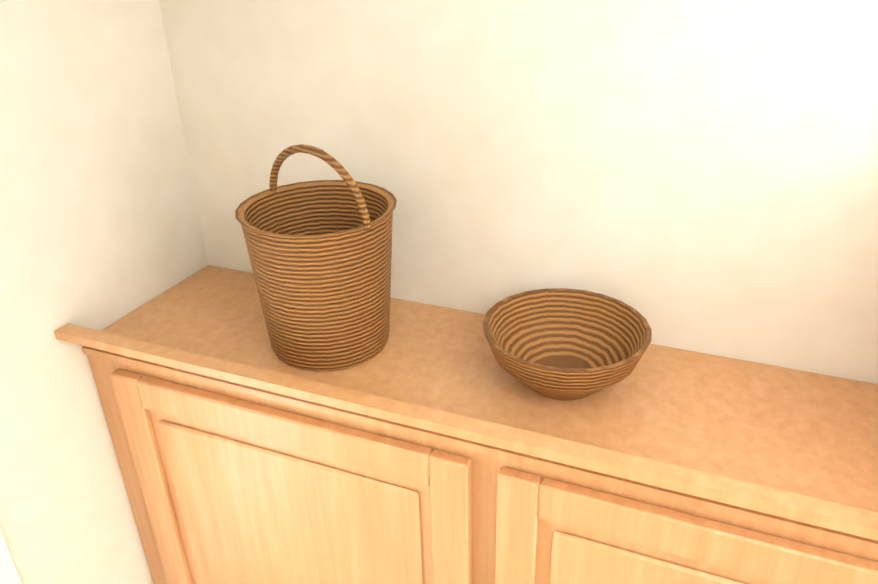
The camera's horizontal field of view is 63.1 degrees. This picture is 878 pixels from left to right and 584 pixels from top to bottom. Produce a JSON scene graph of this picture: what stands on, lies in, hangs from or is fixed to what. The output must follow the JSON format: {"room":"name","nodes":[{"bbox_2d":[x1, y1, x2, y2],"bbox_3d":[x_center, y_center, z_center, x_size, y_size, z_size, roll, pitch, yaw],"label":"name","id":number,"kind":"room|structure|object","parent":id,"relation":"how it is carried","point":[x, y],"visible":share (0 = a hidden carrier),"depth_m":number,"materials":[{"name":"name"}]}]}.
{"room":"kitchen","nodes":[
{"label":"kitchen","id":0,"kind":"room"},
{"bbox_2d":[0,0,207,583],"bbox_3d":[-1.102,0.163,0.035,0.150,5.300,2.940,10,29,21],"label":"wall","id":1,"kind":"structure","parent":0,"point":[100,227],"depth_m":1.13,"materials":[{"name":"beige paint"}]},
{"bbox_2d":[0,528,22,583],"bbox_3d":[-0.870,0.649,0.777,0.210,0.942,0.945,10,29,21],"label":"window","id":2,"kind":"structure","parent":1,"relation":"in","point":[9,573],"depth_m":1.07,"materials":[{"name":"white"}]},
{"bbox_2d":[159,0,877,383],"bbox_3d":[2.330,-0.015,0.216,6.300,5.300,0.150,10,29,21],"label":"wall","id":3,"kind":"structure","parent":0,"point":[701,176],"depth_m":1.03,"materials":[{"name":"beige paint"}]},
{"bbox_2d":[54,265,877,583],"bbox_3d":[0.054,0.483,1.231,1.239,0.898,0.365,10,29,21],"label":"upper cabinet","id":4,"kind":"object","parent":3,"relation":"attached to","point":[432,445],"visible":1,"depth_m":0.99,"materials":[{"name":"brown wood"}]},
{"bbox_2d":[235,144,396,370],"bbox_3d":[-0.175,-0.063,1.070,0.232,0.316,0.232,10,29,21],"label":"basket","id":5,"kind":"object","parent":4,"relation":"on","point":[320,253],"visible":1,"depth_m":1.03,"materials":[{"name":"wicker"}]},
{"bbox_2d":[483,288,651,400],"bbox_3d":[0.176,0.087,1.008,0.230,0.090,0.230,10,29,21],"label":"bowl","id":6,"kind":"object","parent":4,"relation":"on","point":[564,344],"visible":1,"depth_m":1.04,"materials":[{"name":"wicker"}]}
]}

